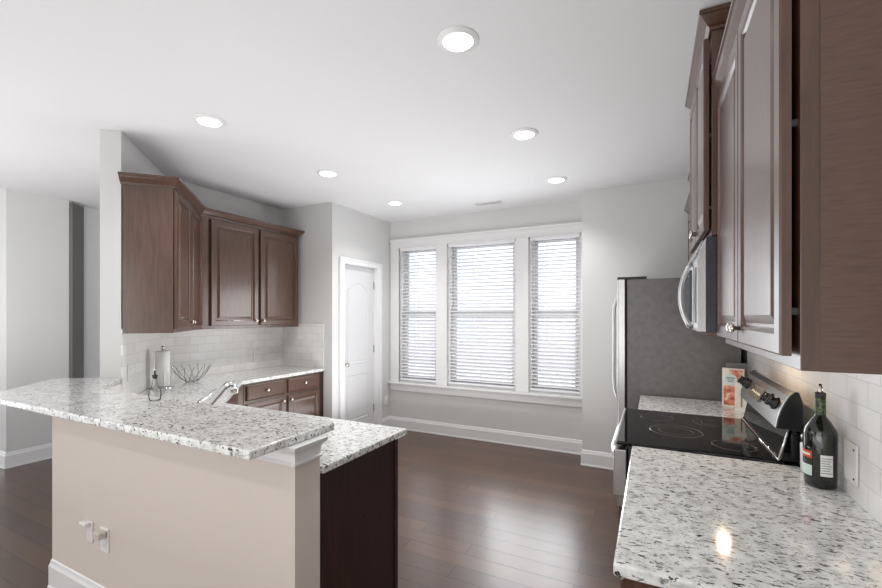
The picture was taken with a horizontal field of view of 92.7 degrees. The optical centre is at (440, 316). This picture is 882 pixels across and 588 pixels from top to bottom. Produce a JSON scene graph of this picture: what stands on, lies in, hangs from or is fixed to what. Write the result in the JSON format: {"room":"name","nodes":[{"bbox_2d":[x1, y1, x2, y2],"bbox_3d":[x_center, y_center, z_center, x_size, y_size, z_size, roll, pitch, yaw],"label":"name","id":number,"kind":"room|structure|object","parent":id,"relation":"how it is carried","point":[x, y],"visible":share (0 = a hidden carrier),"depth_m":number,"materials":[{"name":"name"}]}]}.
{"room":"kitchen","nodes":[
{"label":"kitchen","id":0,"kind":"room"},
{"bbox_2d":[0,188,99,451],"bbox_3d":[-4.751,0.118,6.850,3.350,2.743,4.440,0,0,27],"label":"wall","id":1,"kind":"structure","parent":0,"point":[34,228],"depth_m":4.34,"materials":[{"name":"grey paint"}]},
{"bbox_2d":[0,443,51,468],"bbox_3d":[-5.411,1.413,4.965,2.868,0.155,0.514,0,0,27],"label":"baseboard","id":2,"kind":"structure","parent":1,"relation":"attached to","point":[11,459],"depth_m":4.23,"materials":[{"name":"white paint"}]},
{"bbox_2d":[70,203,83,377],"bbox_3d":[-4.044,0.123,4.670,0.028,2.713,0.216,0,0,-15],"label":"door","id":3,"kind":"structure","parent":1,"relation":"in","point":[76,211],"depth_m":4.64,"materials":[{"name":"paint"}]},
{"bbox_2d":[52,383,319,587],"bbox_3d":[-1.461,0.973,2.079,2.202,1.035,0.414,0,0,36],"label":"wall","id":4,"kind":"structure","parent":0,"point":[174,515],"depth_m":1.81,"materials":[{"name":"paint"}]},
{"bbox_2d":[47,559,105,587],"bbox_3d":[-1.464,1.413,2.059,2.230,0.155,0.355,0,0,33],"label":"baseboard","id":5,"kind":"structure","parent":4,"relation":"attached to","point":[60,575],"depth_m":2.23,"materials":[{"name":"white paint"}]},
{"bbox_2d":[79,520,92,542],"bbox_3d":[-1.792,1.090,2.124,0.078,0.105,0.030,0,0,27],"label":"wall outlet","id":6,"kind":"object","parent":4,"relation":"attached to","point":[89,524],"visible":1,"depth_m":2.12,"materials":[{"name":"white plastic"}]},
{"bbox_2d":[93,527,108,553],"bbox_3d":[-1.661,1.100,2.049,0.072,0.116,0.045,0,0,27],"label":"wall outlet","id":7,"kind":"object","parent":4,"relation":"attached to","point":[102,534],"visible":1,"depth_m":2.05,"materials":[{"name":"white plastic"}]},
{"bbox_2d":[107,383,121,391],"bbox_3d":[-2.101,0.515,2.633,0.006,0.121,0.459,0,0,-17],"label":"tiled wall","id":8,"kind":"structure","parent":4,"relation":"attached to","point":[118,387],"depth_m":2.77,"materials":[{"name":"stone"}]},
{"bbox_2d":[0,377,333,459],"bbox_3d":[-1.565,0.439,2.169,2.487,0.031,0.656,0,0,27],"label":"countertop","id":9,"kind":"structure","parent":4,"relation":"on","point":[234,432],"depth_m":1.75,"materials":[{"name":"stone"}]},
{"bbox_2d":[148,368,161,400],"bbox_3d":[-1.431,0.343,2.104,0.056,0.160,0.056,0,0,27],"label":"glass cruet","id":10,"kind":"object","parent":9,"relation":"on","point":[154,376],"visible":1,"depth_m":2.10,"materials":[{"name":"clear glass"}]},
{"bbox_2d":[254,435,328,467],"bbox_3d":[-1.465,0.495,2.046,2.274,0.080,0.382,0,0,33],"label":"trim","id":11,"kind":"structure","parent":4,"relation":"attached to","point":[300,453],"depth_m":1.52,"materials":[{"name":"white paint"}]},
{"bbox_2d":[100,129,282,393],"bbox_3d":[-2.291,0.118,3.933,0.553,2.743,2.208,0,0,8],"label":"wall","id":12,"kind":"structure","parent":0,"point":[117,152],"depth_m":2.84,"materials":[{"name":"grey paint"}]},
{"bbox_2d":[121,329,164,393],"bbox_3d":[-2.314,0.333,3.302,0.008,0.486,0.948,0,0,-18],"label":"tiled wall","id":13,"kind":"structure","parent":12,"relation":"attached to","point":[138,350],"depth_m":3.15,"materials":[{"name":"tile"}]},
{"bbox_2d":[127,364,131,381],"bbox_3d":[-2.192,0.400,2.963,0.009,0.116,0.072,0,0,-18],"label":"wall outlet","id":14,"kind":"object","parent":13,"relation":"attached to","point":[129,367],"visible":1,"depth_m":2.95,"materials":[{"name":"white plastic"}]},
{"bbox_2d":[118,171,205,332],"bbox_3d":[-2.152,-0.422,3.370,0.359,1.081,1.086,0,0,-18],"label":"upper cabinet","id":15,"kind":"object","parent":12,"relation":"attached to","point":[162,227],"visible":1,"depth_m":2.92,"materials":[{"name":"brown wood"}]},
{"bbox_2d":[165,327,282,379],"bbox_3d":[-2.161,0.333,4.347,0.008,0.486,1.340,0,0,27],"label":"tiled wall","id":16,"kind":"structure","parent":12,"relation":"attached to","point":[225,350],"depth_m":4.24,"materials":[{"name":"tile"}]},
{"bbox_2d":[253,351,258,361],"bbox_3d":[-2.022,0.440,4.602,0.009,0.116,0.072,0,0,27],"label":"wall outlet","id":17,"kind":"object","parent":16,"relation":"attached to","point":[255,353],"visible":1,"depth_m":4.59,"materials":[{"name":"white plastic"}]},
{"bbox_2d":[200,207,304,328],"bbox_3d":[-1.973,-0.422,4.320,0.349,1.081,1.198,0,0,27],"label":"upper cabinet","id":18,"kind":"object","parent":12,"relation":"attached to","point":[250,274],"visible":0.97,"depth_m":4.12,"materials":[{"name":"brown wood"}]},
{"bbox_2d":[283,203,323,416],"bbox_3d":[-1.609,0.118,4.886,0.750,2.743,0.120,0,0,27],"label":"wall","id":19,"kind":"structure","parent":0,"point":[309,219],"depth_m":4.75,"materials":[{"name":"grey paint"}]},
{"bbox_2d":[283,323,323,367],"bbox_3d":[-1.582,0.331,4.801,0.634,0.491,0.008,0,0,27],"label":"tiled wall","id":20,"kind":"structure","parent":19,"relation":"attached to","point":[303,345],"depth_m":4.78,"materials":[{"name":"tile"}]},
{"bbox_2d":[0,430,621,587],"bbox_3d":[-2.184,1.540,2.332,12.000,0.100,10.200,0,0,27],"label":"floor","id":21,"kind":"structure","parent":0,"point":[472,513],"depth_m":3.10,"materials":[{"name":"brown wood"}]},
{"bbox_2d":[226,385,242,405],"bbox_3d":[-1.917,1.050,3.185,0.628,0.880,1.818,0,0,-17],"label":"base cabinet","id":22,"kind":"object","parent":21,"relation":"on","point":[237,399],"visible":0.09,"depth_m":3.71,"materials":[{"name":"brown wood"}]},
{"bbox_2d":[243,377,285,411],"bbox_3d":[-1.901,1.050,4.093,0.646,0.880,0.480,0,0,27],"label":"base cabinet","id":23,"kind":"object","parent":21,"relation":"on","point":[269,394],"visible":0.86,"depth_m":3.96,"materials":[{"name":"brown wood"}]},
{"bbox_2d":[286,372,319,415],"bbox_3d":[-1.685,1.050,4.522,0.646,0.880,0.480,0,0,27],"label":"base cabinet","id":24,"kind":"object","parent":21,"relation":"on","point":[302,391],"visible":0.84,"depth_m":4.38,"materials":[{"name":"brown wood"}]},
{"bbox_2d":[320,371,322,416],"bbox_3d":[-1.583,1.050,4.772,0.598,0.880,0.055,0,0,27],"label":"filler panel","id":25,"kind":"object","parent":21,"relation":"on","point":[321,372],"visible":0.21,"depth_m":4.63,"materials":[{"name":"brown wood"}]},
{"bbox_2d":[320,438,397,587],"bbox_3d":[-0.652,1.050,2.053,0.718,0.880,0.591,0,0,27],"label":"base cabinet","id":26,"kind":"object","parent":21,"relation":"on","point":[359,497],"visible":0.2,"depth_m":1.85,"materials":[{"name":"brown wood"}]},
{"bbox_2d":[139,365,406,473],"bbox_3d":[-1.480,0.592,3.134,1.588,0.031,3.615,0,0,-24],"label":"countertop","id":27,"kind":"structure","parent":26,"relation":"on","point":[348,441],"depth_m":2.49,"materials":[{"name":"stone"}]},
{"bbox_2d":[151,346,173,389],"bbox_3d":[-2.223,0.407,3.360,0.156,0.338,0.150,0,0,27],"label":"paper towel roll","id":28,"kind":"object","parent":27,"relation":"on","point":[162,358],"visible":0.98,"depth_m":3.32,"materials":[{"name":"white paper"}]},
{"bbox_2d":[171,364,210,382],"bbox_3d":[-2.180,0.503,3.674,0.304,0.144,0.296,0,0,27],"label":"wire fruit basket","id":29,"kind":"object","parent":27,"relation":"on","point":[199,378],"visible":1,"depth_m":3.65,"materials":[{"name":"silver metal"}]},
{"bbox_2d":[196,382,237,404],"bbox_3d":[-1.286,0.475,2.371,0.175,0.202,0.231,0,0,27],"label":"kitchen faucet","id":30,"kind":"object","parent":27,"relation":"on","point":[226,386],"visible":0.49,"depth_m":2.37,"materials":[{"name":"silver metal"}]},
{"bbox_2d":[621,577,660,587],"bbox_3d":[0.906,1.050,1.293,0.646,0.880,0.975,0,0,27],"label":"base cabinet","id":31,"kind":"object","parent":21,"relation":"on","point":[625,583],"visible":0.02,"depth_m":0.98,"materials":[{"name":"brown wood"}]},
{"bbox_2d":[613,446,881,587],"bbox_3d":[0.917,0.592,1.281,0.651,0.031,1.000,0,0,27],"label":"countertop","id":32,"kind":"structure","parent":31,"relation":"on","point":[688,520],"depth_m":1.13,"materials":[{"name":"stone"}]},
{"bbox_2d":[800,432,802,470],"bbox_3d":[1.362,0.504,1.559,0.048,0.143,0.048,0,0,27],"label":"salt shaker","id":33,"kind":"object","parent":32,"relation":"on","point":[801,442],"visible":0.2,"depth_m":1.56,"materials":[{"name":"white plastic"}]},
{"bbox_2d":[803,384,837,489],"bbox_3d":[1.287,0.403,1.428,0.090,0.346,0.090,0,0,27],"label":"liquor bottle","id":34,"kind":"object","parent":32,"relation":"on","point":[820,436],"visible":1,"depth_m":1.40,"materials":[{"name":"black glass"}]},
{"bbox_2d":[613,276,740,506],"bbox_3d":[1.848,0.599,3.411,0.828,1.783,0.905,0,0,27],"label":"refrigerator","id":35,"kind":"object","parent":21,"relation":"on","point":[658,355],"visible":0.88,"depth_m":3.04,"materials":[{"name":"silver metal"}]},
{"bbox_2d":[611,370,802,496],"bbox_3d":[1.244,0.892,2.105,0.699,1.196,0.759,0,0,27],"label":"electric range","id":36,"kind":"object","parent":21,"relation":"on","point":[770,429],"visible":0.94,"depth_m":1.91,"materials":[{"name":"black glass"}]},
{"bbox_2d":[616,408,784,464],"bbox_3d":[1.236,0.574,2.109,0.610,0.017,0.759,0,0,27],"label":"cooktop","id":37,"kind":"object","parent":36,"relation":"in","point":[735,438],"depth_m":1.99,"materials":[{"name":"black glass"}]},
{"bbox_3d":[1.604,1.050,2.680,0.646,0.880,0.560,0,0,27],"label":"base cabinet","id":38,"kind":"object","parent":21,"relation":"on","visible":0},
{"bbox_2d":[638,395,743,418],"bbox_3d":[1.617,0.592,2.671,0.651,0.031,0.575,0,0,27],"label":"countertop","id":39,"kind":"structure","parent":38,"relation":"on","point":[653,403],"depth_m":2.68,"materials":[{"name":"stone"}]},
{"bbox_2d":[722,368,744,406],"bbox_3d":[1.849,0.454,2.661,0.116,0.245,0.027,0,0,43],"label":"cookbook","id":40,"kind":"object","parent":39,"relation":"on","point":[730,376],"visible":0.76,"depth_m":2.66,"materials":[{"name":"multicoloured paper"}]},
{"bbox_2d":[724,385,734,405],"bbox_3d":[1.843,0.502,2.654,0.100,0.123,0.002,0,0,43],"label":"picture","id":41,"kind":"object","parent":40,"relation":"attached to","point":[729,390],"depth_m":2.67},
{"bbox_2d":[729,370,742,379],"bbox_3d":[1.854,0.384,2.643,0.070,0.085,0.002,0,0,43],"label":"picture","id":42,"kind":"object","parent":40,"relation":"on","point":[733,374],"depth_m":2.64},
{"bbox_2d":[726,362,747,377],"bbox_3d":[1.922,0.440,2.734,0.115,0.272,0.014,0,0,33],"label":"tablet","id":43,"kind":"object","parent":39,"relation":"on","point":[728,364],"visible":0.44,"depth_m":2.72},
{"bbox_2d":[735,382,746,412],"bbox_3d":[1.816,0.488,2.538,0.068,0.175,0.051,0,0,37],"label":"book","id":44,"kind":"object","parent":39,"relation":"on","point":[740,403],"visible":0.57,"depth_m":2.53,"materials":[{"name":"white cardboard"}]},
{"bbox_2d":[324,202,389,418],"bbox_3d":[-0.991,0.118,5.146,0.120,2.743,1.140,0,0,27],"label":"wall","id":45,"kind":"structure","parent":0,"point":[348,232],"depth_m":4.73,"materials":[{"name":"grey paint"}]},
{"bbox_2d":[345,265,373,423],"bbox_3d":[-0.986,0.445,5.085,0.103,2.075,0.634,0,0,27],"label":"door","id":46,"kind":"structure","parent":45,"relation":"in","point":[359,282],"depth_m":5.10,"materials":[{"name":"white paint"}]},
{"bbox_2d":[339,256,381,424],"bbox_3d":[-0.996,0.409,5.087,0.124,2.161,0.812,0,0,27],"label":"trim","id":47,"kind":"structure","parent":45,"relation":"attached to","point":[377,268],"depth_m":5.35,"materials":[{"name":"white paint"}]},
{"bbox_2d":[382,416,389,425],"bbox_3d":[-0.720,1.413,5.530,0.018,0.155,0.210,0,0,27],"label":"baseboard","id":48,"kind":"structure","parent":45,"relation":"attached to","point":[385,421],"depth_m":5.53,"materials":[{"name":"white paint"}]},
{"bbox_2d":[384,395,387,404],"bbox_3d":[-0.722,1.105,5.537,0.009,0.116,0.072,0,0,27],"label":"wall outlet","id":49,"kind":"object","parent":45,"relation":"attached to","point":[386,396],"visible":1,"depth_m":5.53,"materials":[{"name":"white plastic"}]},
{"bbox_2d":[0,0,731,221],"bbox_3d":[-2.184,-1.313,2.332,12.000,0.120,10.200,0,0,27],"label":"ceiling","id":50,"kind":"structure","parent":0,"point":[364,91],"depth_m":2.40,"materials":[{"name":"paint"}]},
{"bbox_2d":[192,114,225,127],"bbox_3d":[-1.486,-1.244,2.697,0.192,0.018,0.192,0,0,27],"label":"recessed light","id":51,"kind":"object","parent":50,"relation":"in","point":[208,120],"visible":1,"depth_m":2.67,"materials":[{"name":"white"}]},
{"bbox_2d":[316,169,338,176],"bbox_3d":[-0.991,-1.244,3.679,0.192,0.018,0.192,0,0,27],"label":"recessed light","id":52,"kind":"object","parent":50,"relation":"in","point":[323,172],"visible":1,"depth_m":3.65,"materials":[{"name":"white"}]},
{"bbox_2d":[387,200,403,204],"bbox_3d":[-0.505,-1.244,4.644,0.192,0.018,0.192,0,0,27],"label":"recessed light","id":53,"kind":"object","parent":50,"relation":"in","point":[391,202],"visible":1,"depth_m":4.60,"materials":[{"name":"white"}]},
{"bbox_2d":[437,26,478,53],"bbox_3d":[0.077,-1.244,1.909,0.192,0.018,0.192,0,0,27],"label":"recessed light","id":54,"kind":"object","parent":50,"relation":"in","point":[456,39],"visible":1,"depth_m":1.89,"materials":[{"name":"white paint"}]},
{"bbox_2d":[472,200,504,206],"bbox_3d":[0.524,-1.249,4.663,0.340,0.008,0.120,0,0,27],"label":"ceiling vent","id":55,"kind":"object","parent":50,"relation":"in","point":[496,201],"visible":1,"depth_m":4.65,"materials":[{"name":"white metal"}]},
{"bbox_2d":[510,128,538,139],"bbox_3d":[0.572,-1.244,2.892,0.192,0.018,0.192,0,0,27],"label":"recessed light","id":56,"kind":"object","parent":50,"relation":"in","point":[522,133],"visible":1,"depth_m":2.86,"materials":[{"name":"white"}]},
{"bbox_2d":[546,176,566,182],"bbox_3d":[1.058,-1.244,3.856,0.192,0.018,0.192,0,0,27],"label":"recessed light","id":57,"kind":"object","parent":50,"relation":"in","point":[555,179],"visible":1,"depth_m":3.82,"materials":[{"name":"white"}]},
{"bbox_2d":[390,200,581,439],"bbox_3d":[0.432,0.118,5.157,2.650,2.743,0.160,0,0,27],"label":"wall","id":58,"kind":"structure","parent":0,"point":[523,417],"depth_m":5.00,"materials":[{"name":"grey paint"}]},
{"bbox_2d":[400,249,435,383],"bbox_3d":[-0.265,-0.030,5.519,0.560,1.800,0.120,0,0,27],"label":"window","id":59,"kind":"structure","parent":58,"relation":"in","point":[401,252],"depth_m":5.59,"materials":[{"name":"white paint"}]},
{"bbox_2d":[400,245,435,381],"bbox_3d":[-0.292,-0.043,5.465,0.536,1.765,0.072,0,0,27],"label":"window blind","id":60,"kind":"object","parent":59,"relation":"attached to","point":[434,246],"visible":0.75,"depth_m":5.46,"materials":[{"name":"white plastic"}]},
{"bbox_2d":[448,242,515,390],"bbox_3d":[0.512,-0.030,5.128,0.880,1.800,0.120,0,0,27],"label":"window","id":61,"kind":"structure","parent":58,"relation":"in","point":[514,243],"depth_m":5.25,"materials":[{"name":"white paint"}]},
{"bbox_2d":[448,239,515,388],"bbox_3d":[0.485,-0.043,5.074,0.856,1.765,0.072,0,0,27],"label":"window blind","id":62,"kind":"object","parent":61,"relation":"attached to","point":[480,243],"visible":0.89,"depth_m":5.05,"materials":[{"name":"white plastic"}]},
{"bbox_2d":[388,381,581,407],"bbox_3d":[0.465,0.924,5.107,2.504,0.112,0.220,0,0,27],"label":"trim","id":63,"kind":"structure","parent":58,"relation":"attached to","point":[508,395],"depth_m":4.96,"materials":[{"name":"white paint"}]},
{"bbox_2d":[389,222,581,248],"bbox_3d":[0.437,-0.953,5.046,2.499,0.115,0.034,0,0,27],"label":"trim","id":64,"kind":"structure","parent":58,"relation":"attached to","point":[574,227],"depth_m":4.96,"materials":[{"name":"white paint"}]},
{"bbox_2d":[391,233,581,396],"bbox_3d":[0.478,-0.010,5.118,2.488,1.800,0.168,0,0,27],"label":"trim","id":65,"kind":"structure","parent":58,"relation":"attached to","point":[522,244],"depth_m":5.25,"materials":[{"name":"white paint"}]},
{"bbox_2d":[390,416,612,469],"bbox_3d":[0.900,1.413,4.643,3.710,0.155,0.338,0,0,27],"label":"baseboard","id":66,"kind":"structure","parent":58,"relation":"attached to","point":[565,445],"depth_m":4.86,"materials":[{"name":"white paint"}]},
{"bbox_2d":[529,233,580,395],"bbox_3d":[1.294,-0.030,4.734,0.570,1.800,0.120,0,0,27],"label":"window","id":67,"kind":"structure","parent":58,"relation":"in","point":[579,238],"depth_m":4.80,"materials":[{"name":"white paint"}]},
{"bbox_2d":[530,233,579,393],"bbox_3d":[1.266,-0.043,4.680,0.546,1.765,0.072,0,0,27],"label":"window blind","id":68,"kind":"object","parent":67,"relation":"attached to","point":[575,235],"visible":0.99,"depth_m":4.68,"materials":[{"name":"white plastic"}]},
{"bbox_2d":[582,178,689,452],"bbox_3d":[2.115,0.118,4.130,1.320,2.743,0.480,0,0,27],"label":"wall","id":69,"kind":"structure","parent":0,"point":[635,230],"depth_m":4.09,"materials":[{"name":"grey paint"}]},
{"bbox_2d":[741,349,799,465],"bbox_3d":[0.653,0.118,-0.105,0.120,2.743,8.400,0,0,27],"label":"wall","id":70,"kind":"structure","parent":0,"point":[743,352],"depth_m":2.93,"materials":[{"name":"grey paint"}]},
{"bbox_2d":[684,191,691,261],"bbox_3d":[2.115,-0.656,3.295,0.310,0.613,0.968,0,0,27],"label":"upper cabinet","id":71,"kind":"object","parent":70,"relation":"attached to","point":[687,206],"visible":0.16,"depth_m":3.58,"materials":[{"name":"brown wood"}]},
{"bbox_2d":[688,171,716,335],"bbox_3d":[1.748,-0.426,2.607,0.345,1.073,0.580,0,0,27],"label":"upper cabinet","id":72,"kind":"object","parent":70,"relation":"attached to","point":[703,333],"visible":0.05,"depth_m":2.42,"materials":[{"name":"brown wood"}]},
{"bbox_2d":[685,2,730,252],"bbox_3d":[1.422,-0.792,2.017,0.397,0.915,0.858,0,0,27],"label":"upper cabinet","id":73,"kind":"object","parent":70,"relation":"attached to","point":[701,97],"visible":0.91,"depth_m":1.77,"materials":[{"name":"brown wood"}]},
{"bbox_2d":[678,236,716,332],"bbox_3d":[1.393,-0.129,2.030,0.449,0.406,0.752,0,0,27],"label":"microwave","id":74,"kind":"object","parent":73,"relation":"attached to","point":[698,280],"visible":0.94,"depth_m":1.76,"materials":[{"name":"silver metal"}]},
{"bbox_2d":[712,0,881,374],"bbox_3d":[1.038,-0.431,1.207,0.353,1.083,1.026,0,0,27],"label":"upper cabinet","id":75,"kind":"object","parent":70,"relation":"attached to","point":[799,82],"visible":1,"depth_m":0.84,"materials":[{"name":"brown wood"}]},
{"bbox_2d":[747,351,881,524],"bbox_3d":[1.500,0.323,1.719,0.008,0.506,2.420,0,0,27],"label":"tiled wall","id":76,"kind":"structure","parent":70,"relation":"attached to","point":[853,401],"depth_m":1.33,"materials":[{"name":"tile"}]},
{"bbox_2d":[844,438,858,487],"bbox_3d":[1.292,0.460,1.326,0.008,0.128,0.095,0,0,27],"label":"wall outlet","id":77,"kind":"object","parent":76,"relation":"attached to","point":[851,450],"visible":1,"depth_m":1.31,"materials":[{"name":"plastic"}]},
{"label":"outside","id":78,"kind":"structure","parent":0,"visible":0},
{"bbox_2d":[409,361,574,386],"bbox_3d":[14.904,1.890,29.582,60.000,0.200,53.750,0,0,27],"label":"ground","id":79,"kind":"structure","parent":78,"point":[409,361],"depth_m":13.35,"materials":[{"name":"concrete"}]},
{"bbox_2d":[409,241,575,366],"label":"window","id":80,"kind":"structure","parent":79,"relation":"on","point":[566,242],"depth_m":15.80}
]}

